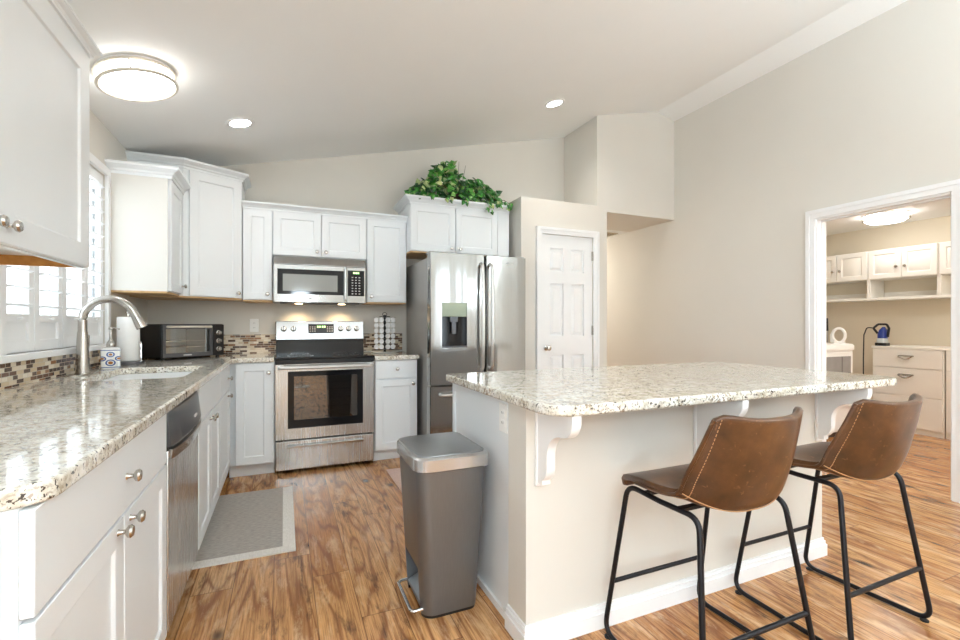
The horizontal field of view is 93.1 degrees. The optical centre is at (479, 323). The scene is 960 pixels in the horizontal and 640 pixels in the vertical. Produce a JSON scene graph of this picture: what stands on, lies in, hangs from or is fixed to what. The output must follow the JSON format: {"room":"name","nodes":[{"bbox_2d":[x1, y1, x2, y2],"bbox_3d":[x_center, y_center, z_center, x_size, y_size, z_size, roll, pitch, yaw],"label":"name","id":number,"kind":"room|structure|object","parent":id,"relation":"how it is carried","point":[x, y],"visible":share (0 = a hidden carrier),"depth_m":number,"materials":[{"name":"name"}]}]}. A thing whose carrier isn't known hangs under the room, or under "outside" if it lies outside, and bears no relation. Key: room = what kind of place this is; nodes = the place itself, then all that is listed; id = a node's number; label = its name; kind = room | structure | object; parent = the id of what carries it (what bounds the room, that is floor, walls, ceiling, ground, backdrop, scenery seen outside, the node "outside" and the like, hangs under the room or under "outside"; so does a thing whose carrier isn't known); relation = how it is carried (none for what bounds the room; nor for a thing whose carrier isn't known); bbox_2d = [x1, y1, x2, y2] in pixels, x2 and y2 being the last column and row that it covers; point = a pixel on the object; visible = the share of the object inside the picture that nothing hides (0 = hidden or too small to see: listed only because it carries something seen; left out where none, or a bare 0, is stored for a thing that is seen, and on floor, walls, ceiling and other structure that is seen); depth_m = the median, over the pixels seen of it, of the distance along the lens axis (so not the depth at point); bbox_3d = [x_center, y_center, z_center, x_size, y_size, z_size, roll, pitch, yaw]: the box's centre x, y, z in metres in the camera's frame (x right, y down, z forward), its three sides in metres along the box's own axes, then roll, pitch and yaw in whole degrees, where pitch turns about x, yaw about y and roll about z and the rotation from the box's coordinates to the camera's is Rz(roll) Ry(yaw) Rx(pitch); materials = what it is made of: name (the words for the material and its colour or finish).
{"room":"kitchen","nodes":[
{"label":"kitchen","id":0,"kind":"room"},
{"bbox_2d":[3,110,146,389],"bbox_3d":[-1.258,-0.125,0.166,0.120,2.600,7.900,0,0,-23],"label":"wall","id":1,"kind":"structure","parent":0,"point":[104,145],"depth_m":2.87,"materials":[{"name":"paint"}]},
{"bbox_2d":[0,350,100,389],"bbox_3d":[-2.019,0.207,2.098,0.008,0.105,3.550,0,0,-23],"label":"tile backsplash","id":2,"kind":"structure","parent":1,"relation":"attached to","point":[13,374],"depth_m":2.07,"materials":[{"name":"tile"}]},
{"bbox_2d":[0,0,102,267],"bbox_3d":[-1.407,-0.626,1.155,0.388,0.833,1.155,0,0,-23],"label":"upper cabinet","id":3,"kind":"object","parent":1,"relation":"attached to","point":[45,70],"visible":1,"depth_m":1.42,"materials":[{"name":"paint"}]},
{"bbox_2d":[0,152,110,363],"bbox_3d":[-2.158,-0.410,2.296,0.150,1.130,1.245,0,0,-23],"label":"window","id":4,"kind":"structure","parent":1,"relation":"in","point":[45,299],"depth_m":2.37,"materials":[{"name":"paint"}]},
{"bbox_2d":[7,266,34,353],"bbox_3d":[-1.969,-0.400,1.920,0.088,1.046,0.279,0,0,-18],"label":"plantation shutter","id":5,"kind":"object","parent":4,"relation":"attached to","point":[20,327],"visible":0.36,"depth_m":1.98,"materials":[{"name":"paint"}]},
{"bbox_2d":[34,266,63,350],"bbox_3d":[-2.081,-0.400,2.181,0.088,1.046,0.279,0,0,-18],"label":"plantation shutter","id":6,"kind":"object","parent":4,"relation":"attached to","point":[47,328],"visible":0.41,"depth_m":2.19,"materials":[{"name":"paint"}]},
{"bbox_2d":[62,267,85,347],"bbox_3d":[-2.193,-0.400,2.441,0.088,1.046,0.279,0,0,-18],"label":"plantation shutter","id":7,"kind":"object","parent":4,"relation":"attached to","point":[69,323],"visible":0.3,"depth_m":2.43,"materials":[{"name":"paint"}]},
{"bbox_2d":[85,165,104,344],"bbox_3d":[-2.306,-0.400,2.702,0.088,1.046,0.279,0,0,-18],"label":"plantation shutter","id":8,"kind":"object","parent":4,"relation":"attached to","point":[95,324],"visible":0.65,"depth_m":2.76,"materials":[{"name":"paint"}]},
{"bbox_2d":[105,159,190,295],"bbox_3d":[-2.252,-0.617,3.121,0.390,0.827,0.443,0,0,-23],"label":"upper cabinet","id":9,"kind":"object","parent":1,"relation":"attached to","point":[147,207],"visible":0.97,"depth_m":2.96,"materials":[{"name":"paint"}]},
{"bbox_2d":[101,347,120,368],"bbox_3d":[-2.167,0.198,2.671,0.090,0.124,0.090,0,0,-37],"label":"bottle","id":10,"kind":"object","parent":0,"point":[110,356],"depth_m":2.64,"materials":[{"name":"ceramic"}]},
{"bbox_2d":[147,138,563,353],"bbox_3d":[-0.888,-0.528,4.582,4.050,3.407,0.120,0,0,-23],"label":"wall","id":11,"kind":"structure","parent":0,"point":[375,183],"depth_m":4.40,"materials":[{"name":"paint"}]},
{"bbox_2d":[125,150,250,300],"bbox_3d":[-2.263,-0.710,3.618,0.762,1.027,0.565,0,0,-23],"label":"upper cabinet","id":12,"kind":"object","parent":11,"relation":"attached to","point":[212,206],"visible":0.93,"depth_m":3.52,"materials":[{"name":"paint"}]},
{"bbox_2d":[250,319,258,331],"bbox_3d":[-2.002,0.015,4.033,0.072,0.116,0.008,0,0,-23],"label":"wall outlet","id":13,"kind":"object","parent":11,"relation":"attached to","point":[254,323],"visible":1,"depth_m":4.03,"materials":[{"name":"white plastic"}]},
{"bbox_2d":[242,200,272,302],"bbox_3d":[-1.892,-0.593,3.886,0.224,0.815,0.365,0,0,-23],"label":"upper cabinet","id":14,"kind":"object","parent":11,"relation":"attached to","point":[257,216],"visible":1,"depth_m":3.77,"materials":[{"name":"paint"}]},
{"bbox_2d":[224,333,401,353],"bbox_3d":[-1.748,0.177,4.142,2.107,0.165,0.008,0,0,-23],"label":"tile backsplash","id":15,"kind":"structure","parent":11,"relation":"attached to","point":[257,343],"depth_m":4.05,"materials":[{"name":"tile"}]},
{"bbox_2d":[272,203,367,260],"bbox_3d":[-1.433,-0.788,4.084,0.775,0.423,0.365,0,0,-23],"label":"upper cabinet","id":16,"kind":"object","parent":11,"relation":"attached to","point":[298,231],"visible":0.97,"depth_m":3.95,"materials":[{"name":"paint"}]},
{"bbox_2d":[273,256,365,304],"bbox_3d":[-1.428,-0.371,4.061,0.752,0.395,0.410,0,0,-23],"label":"microwave","id":17,"kind":"object","parent":16,"relation":"attached to","point":[297,280],"visible":1,"depth_m":3.92,"materials":[{"name":"silver metal"}]},
{"bbox_2d":[362,212,407,304],"bbox_3d":[-0.888,-0.593,4.318,0.411,0.815,0.365,0,0,-23],"label":"upper cabinet","id":18,"kind":"object","parent":11,"relation":"attached to","point":[385,262],"visible":0.91,"depth_m":4.18,"materials":[{"name":"paint"}]},
{"bbox_2d":[393,194,509,259],"bbox_3d":[-0.278,-0.906,4.496,1.060,0.502,0.520,0,0,-23],"label":"upper cabinet","id":19,"kind":"object","parent":11,"relation":"attached to","point":[441,226],"visible":0.94,"depth_m":4.30,"materials":[{"name":"paint"}]},
{"bbox_2d":[404,160,512,214],"bbox_3d":[-0.214,-1.315,4.414,1.091,0.552,0.376,0,0,-23],"label":"ivy","id":20,"kind":"object","parent":19,"relation":"on","point":[468,190],"visible":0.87,"depth_m":4.36,"materials":[{"name":"plant"}]},
{"bbox_2d":[48,0,950,237],"bbox_3d":[1.926,-1.901,2.734,8.000,1.437,10.100,0,0,-23],"label":"ceiling","id":21,"kind":"structure","parent":0,"point":[314,78],"depth_m":3.11,"materials":[{"name":"paint"}]},
{"bbox_2d":[91,54,178,101],"bbox_3d":[-1.788,-1.272,2.372,0.364,0.156,0.363,0,0,-38],"label":"ceiling light","id":22,"kind":"object","parent":21,"relation":"attached to","point":[127,77],"visible":1,"depth_m":2.31,"materials":[{"name":"glass"}]},
{"bbox_2d":[225,117,254,128],"bbox_3d":[-1.685,-1.409,3.194,0.182,0.048,0.187,0,0,-18],"label":"recessed light","id":23,"kind":"object","parent":21,"relation":"in","point":[237,122],"visible":1,"depth_m":3.18,"materials":[{"name":"glass"}]},
{"bbox_2d":[544,99,564,107],"bbox_3d":[0.676,-2.001,4.134,0.182,0.048,0.187,0,0,-18],"label":"recessed light","id":24,"kind":"object","parent":21,"relation":"in","point":[554,103],"visible":1,"depth_m":4.12,"materials":[{"name":"glass"}]},
{"bbox_2d":[607,232,617,236],"bbox_3d":[1.589,-1.179,6.073,0.300,0.008,0.400,0,0,-23],"label":"ceiling vent","id":25,"kind":"object","parent":21,"relation":"in","point":[608,233],"visible":0.21,"depth_m":5.99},
{"bbox_2d":[861,210,911,224],"bbox_3d":[4.443,-1.153,4.981,0.420,0.085,0.420,0,0,-23],"label":"ceiling light","id":26,"kind":"object","parent":21,"relation":"attached to","point":[893,216],"visible":1,"depth_m":4.88,"materials":[{"name":"white glass"}]},
{"bbox_2d":[508,196,606,369],"bbox_3d":[0.316,-0.030,5.900,1.026,2.410,2.810,0,0,-23],"label":"wall","id":27,"kind":"structure","parent":0,"point":[527,213],"depth_m":4.55,"materials":[{"name":"paint"}]},
{"bbox_2d":[542,234,593,368],"bbox_3d":[0.903,0.137,4.622,0.638,2.057,0.113,0,0,-23],"label":"door","id":28,"kind":"structure","parent":27,"relation":"in","point":[567,328],"depth_m":4.63,"materials":[{"name":"paint"}]},
{"bbox_2d":[536,226,599,369],"bbox_3d":[0.898,0.107,4.606,0.752,2.136,0.027,0,0,-23],"label":"trim","id":29,"kind":"structure","parent":27,"relation":"attached to","point":[595,235],"depth_m":4.61,"materials":[{"name":"paint"}]},
{"bbox_2d":[165,434,959,639],"bbox_3d":[1.913,1.225,2.728,8.030,0.100,10.100,0,0,-23],"label":"floor","id":30,"kind":"structure","parent":0,"point":[339,582],"depth_m":2.07,"materials":[{"name":"brown wood"}]},
{"bbox_2d":[0,414,165,639],"bbox_3d":[-1.179,0.736,1.013,0.691,0.879,0.927,0,0,-23],"label":"base cabinet","id":31,"kind":"object","parent":30,"relation":"on","point":[87,561],"visible":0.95,"depth_m":0.98,"materials":[{"name":"paint"}]},
{"bbox_2d":[102,366,232,549],"bbox_3d":[-1.874,0.736,2.628,0.691,0.879,1.360,0,0,-23],"label":"base cabinet","id":32,"kind":"object","parent":30,"relation":"on","point":[214,396],"visible":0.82,"depth_m":2.56,"materials":[{"name":"paint"}]},
{"bbox_2d":[0,353,275,511],"bbox_3d":[-1.576,0.278,2.282,0.951,0.036,3.542,0,0,-23],"label":"countertop","id":33,"kind":"structure","parent":32,"relation":"on","point":[54,432],"depth_m":1.28,"materials":[{"name":"beige stone"}]},
{"bbox_2d":[64,295,147,376],"bbox_3d":[-1.937,0.055,2.394,0.312,0.410,0.280,0,0,-23],"label":"faucet","id":34,"kind":"object","parent":33,"relation":"on","point":[82,362],"visible":1,"depth_m":2.34,"materials":[{"name":"silver metal"}]},
{"bbox_2d":[101,327,120,368],"bbox_3d":[-2.167,0.139,2.671,0.090,0.243,0.090,0,0,-37],"label":"soap dispenser","id":35,"kind":"object","parent":33,"relation":"on","point":[110,354],"visible":0.99,"depth_m":2.64,"materials":[{"name":"ceramic"}]},
{"bbox_2d":[121,309,145,364],"bbox_3d":[-2.272,0.074,2.941,0.180,0.371,0.180,0,0,-23],"label":"paper towel holder","id":36,"kind":"object","parent":33,"relation":"on","point":[140,361],"visible":0.54,"depth_m":2.93,"materials":[{"name":"silver metal"}]},
{"bbox_2d":[117,317,139,360],"bbox_3d":[-2.272,0.097,2.941,0.120,0.282,0.120,0,0,-23],"label":"paper towel roll","id":37,"kind":"object","parent":36,"relation":"on","point":[128,337],"visible":0.79,"depth_m":2.89,"materials":[{"name":"white paper"}]},
{"bbox_2d":[140,324,223,360],"bbox_3d":[-2.260,0.131,3.455,0.373,0.258,0.468,0,0,25],"label":"toaster oven","id":38,"kind":"object","parent":33,"relation":"on","point":[159,341],"visible":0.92,"depth_m":3.50,"materials":[{"name":"black metal"}]},
{"bbox_2d":[165,391,201,632],"bbox_3d":[-1.459,0.738,1.731,0.648,0.875,0.594,0,0,-23],"label":"dishwasher","id":39,"kind":"object","parent":30,"relation":"on","point":[183,422],"visible":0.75,"depth_m":1.74,"materials":[{"name":"silver metal"}]},
{"bbox_2d":[192,486,295,569],"bbox_3d":[-1.378,1.171,2.716,0.495,0.008,1.000,0,0,-23],"label":"kitchen mat","id":40,"kind":"object","parent":30,"relation":"on","point":[253,524],"visible":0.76,"depth_m":2.60,"materials":[{"name":"grey fabric"}]},
{"bbox_2d":[229,361,274,477],"bbox_3d":[-1.852,0.736,3.730,0.316,0.879,0.663,0,0,-23],"label":"base cabinet","id":41,"kind":"object","parent":30,"relation":"on","point":[252,386],"visible":0.81,"depth_m":3.47,"materials":[{"name":"paint"}]},
{"bbox_2d":[275,321,374,471],"bbox_3d":[-1.351,0.575,3.934,0.768,1.200,0.684,0,0,-23],"label":"stove","id":42,"kind":"object","parent":30,"relation":"on","point":[324,377],"visible":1,"depth_m":3.70,"materials":[{"name":"silver metal"}]},
{"bbox_2d":[275,361,373,440],"bbox_3d":[-1.337,0.617,3.902,0.754,0.596,0.613,0,0,-23],"label":"oven","id":43,"kind":"object","parent":42,"relation":"in","point":[315,400],"depth_m":3.66,"materials":[{"name":"silver metal"}]},
{"bbox_2d":[275,351,374,359],"bbox_3d":[-1.347,0.273,3.926,0.764,0.019,0.582,0,0,-23],"label":"cooktop","id":44,"kind":"object","parent":42,"relation":"in","point":[280,355],"depth_m":3.77,"materials":[{"name":"black glass"}]},
{"bbox_2d":[386,468,401,492],"bbox_3d":[-0.274,1.172,3.230,0.550,0.006,1.150,0,0,-23],"label":"rug","id":45,"kind":"object","parent":30,"relation":"on","point":[395,474],"visible":0.14,"depth_m":3.51,"materials":[{"name":"beige fabric"}]},
{"bbox_2d":[373,359,416,460],"bbox_3d":[-0.831,0.741,4.170,0.370,0.868,0.663,0,0,-23],"label":"base cabinet","id":46,"kind":"object","parent":30,"relation":"on","point":[395,381],"visible":0.78,"depth_m":3.90,"materials":[{"name":"paint"}]},
{"bbox_2d":[366,351,418,359],"bbox_3d":[-0.830,0.288,4.174,0.380,0.036,0.655,0,0,-23],"label":"countertop","id":47,"kind":"structure","parent":46,"relation":"on","point":[401,355],"depth_m":3.91,"materials":[{"name":"beige stone"}]},
{"bbox_2d":[370,312,398,352],"bbox_3d":[-0.893,0.081,4.264,0.260,0.379,0.260,0,0,-12],"label":"pod carousel","id":48,"kind":"object","parent":47,"relation":"on","point":[384,317],"visible":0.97,"depth_m":4.26,"materials":[{"name":"black metal"}]},
{"bbox_2d":[397,432,488,618],"bbox_3d":[-0.172,0.844,1.953,0.315,0.662,0.382,0,0,-23],"label":"trash can","id":49,"kind":"object","parent":30,"relation":"on","point":[442,474],"visible":1,"depth_m":1.82,"materials":[{"name":"metal"}]},
{"bbox_2d":[407,251,524,434],"bbox_3d":[-0.141,0.284,4.262,0.910,1.782,0.918,0,0,-23],"label":"refrigerator","id":50,"kind":"object","parent":30,"relation":"on","point":[466,312],"visible":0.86,"depth_m":3.89,"materials":[{"name":"silver metal"}]},
{"bbox_2d":[453,383,872,639],"bbox_3d":[0.841,0.736,2.239,1.747,0.879,1.021,0,0,-23],"label":"kitchen island","id":51,"kind":"object","parent":30,"relation":"on","point":[553,488],"visible":0.61,"depth_m":1.83,"materials":[{"name":"paint"}]},
{"bbox_2d":[499,402,507,433],"bbox_3d":[0.092,0.375,1.814,0.008,0.116,0.072,0,0,-23],"label":"island outlet","id":52,"kind":"object","parent":51,"relation":"attached to","point":[503,408],"visible":1,"depth_m":1.80,"materials":[{"name":"white plastic"}]},
{"bbox_2d":[500,409,504,416],"bbox_3d":[0.089,0.355,1.813,0.002,0.028,0.034,0,0,-23],"label":"socket","id":53,"kind":"object","parent":52,"relation":"attached to","point":[502,411],"depth_m":1.81,"materials":[{"name":"white plastic"}]},
{"bbox_2d":[500,419,504,426],"bbox_3d":[0.089,0.395,1.813,0.002,0.028,0.034,0,0,-23],"label":"socket","id":54,"kind":"object","parent":52,"relation":"attached to","point":[502,421],"depth_m":1.81,"materials":[{"name":"white plastic"}]},
{"bbox_2d":[446,361,896,416],"bbox_3d":[0.933,0.278,2.285,1.990,0.036,1.050,0,0,-23],"label":"island countertop","id":55,"kind":"structure","parent":51,"relation":"on","point":[584,391],"depth_m":1.98,"materials":[{"name":"beige stone"}]},
{"bbox_2d":[604,406,815,639],"bbox_3d":[0.797,0.722,1.588,0.550,0.907,0.516,0,0,-23],"label":"bar stool","id":56,"kind":"object","parent":30,"relation":"on","point":[740,464],"visible":1,"depth_m":1.38,"materials":[{"name":"brown leather"}]},
{"bbox_2d":[826,318,827,342],"bbox_3d":[4.641,0.550,6.064,0.240,1.250,0.071,0,0,-23],"label":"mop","id":57,"kind":"object","parent":30,"relation":"on","point":[826,318],"visible":0.17,"depth_m":6.07,"materials":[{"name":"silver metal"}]},
{"bbox_2d":[734,393,932,639],"bbox_3d":[1.445,0.722,1.866,0.550,0.907,0.516,0,0,-23],"label":"bar stool","id":58,"kind":"object","parent":30,"relation":"on","point":[874,439],"visible":0.92,"depth_m":1.66,"materials":[{"name":"brown leather"}]},
{"bbox_2d":[826,343,853,437],"bbox_3d":[3.540,0.692,4.999,0.683,0.966,0.715,0,0,-23],"label":"table","id":59,"kind":"object","parent":30,"relation":"on","point":[839,356],"visible":0.1,"depth_m":4.74,"materials":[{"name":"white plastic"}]},
{"bbox_2d":[830,327,846,342],"bbox_3d":[3.853,0.124,4.891,0.138,0.178,0.092,0,0,25],"label":"stand","id":60,"kind":"object","parent":59,"relation":"on","point":[832,339],"visible":0.99,"depth_m":4.87,"materials":[{"name":"white plastic"}]},
{"bbox_2d":[871,345,950,438],"bbox_3d":[4.855,0.713,5.034,0.597,0.925,0.625,0,0,-23],"label":"drawer unit","id":61,"kind":"object","parent":30,"relation":"on","point":[918,369],"visible":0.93,"depth_m":4.82,"materials":[{"name":"laminate"}]},
{"bbox_2d":[863,323,889,373],"bbox_3d":[4.570,0.347,5.231,0.124,0.707,0.235,0,0,-29],"label":"iron","id":62,"kind":"object","parent":61,"relation":"on","point":[883,333],"visible":0.98,"depth_m":5.17,"materials":[{"name":"blue plastic"}]},
{"bbox_2d":[944,348,950,439],"bbox_3d":[5.099,0.713,4.467,0.597,0.925,0.610,0,0,-23],"label":"drawer unit","id":63,"kind":"object","parent":30,"relation":"on","point":[948,350],"visible":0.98,"depth_m":4.61,"materials":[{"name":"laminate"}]},
{"bbox_2d":[564,112,673,231],"bbox_3d":[1.574,-1.796,5.309,1.079,1.227,0.730,0,0,-23],"label":"wall","id":64,"kind":"structure","parent":0,"point":[623,164],"depth_m":4.99,"materials":[{"name":"paint"}]},
{"bbox_2d":[607,0,959,368],"bbox_3d":[3.115,-0.675,3.245,0.120,3.700,10.100,0,0,-23],"label":"wall","id":65,"kind":"structure","parent":0,"point":[872,110],"depth_m":4.10,"materials":[{"name":"paint"}]},
{"bbox_2d":[805,179,959,502],"bbox_3d":[3.020,0.113,3.433,0.147,2.125,0.990,0,0,-23],"label":"trim","id":66,"kind":"structure","parent":65,"relation":"attached to","point":[815,220],"depth_m":3.38,"materials":[{"name":"paint"}]},
{"bbox_2d":[826,215,950,399],"bbox_3d":[5.407,-0.010,4.639,0.100,2.370,3.450,0,0,-23],"label":"wall","id":67,"kind":"structure","parent":0,"point":[924,322],"depth_m":5.51,"materials":[{"name":"paint"}]},
{"bbox_2d":[826,251,868,284],"bbox_3d":[4.648,-0.698,5.817,0.363,0.345,0.668,0,0,-23],"label":"laundry cabinet","id":68,"kind":"object","parent":67,"relation":"attached to","point":[853,267],"visible":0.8,"depth_m":5.65,"materials":[{"name":"laminate"}]},
{"bbox_2d":[826,275,950,302],"bbox_3d":[4.926,-0.403,5.238,0.310,0.245,1.950,0,0,-23],"label":"wall shelf","id":69,"kind":"object","parent":67,"relation":"attached to","point":[875,288],"visible":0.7,"depth_m":5.42,"materials":[{"name":"laminate"}]},
{"bbox_2d":[869,243,938,280],"bbox_3d":[4.907,-0.698,5.215,0.363,0.345,0.638,0,0,-23],"label":"laundry cabinet","id":70,"kind":"object","parent":67,"relation":"attached to","point":[917,261],"visible":0.95,"depth_m":5.14,"materials":[{"name":"laminate"}]},
{"bbox_2d":[939,241,950,274],"bbox_3d":[5.160,-0.698,4.627,0.363,0.345,0.638,0,0,-23],"label":"laundry cabinet","id":71,"kind":"object","parent":67,"relation":"attached to","point":[944,247],"visible":0.7,"depth_m":4.82,"materials":[{"name":"laminate"}]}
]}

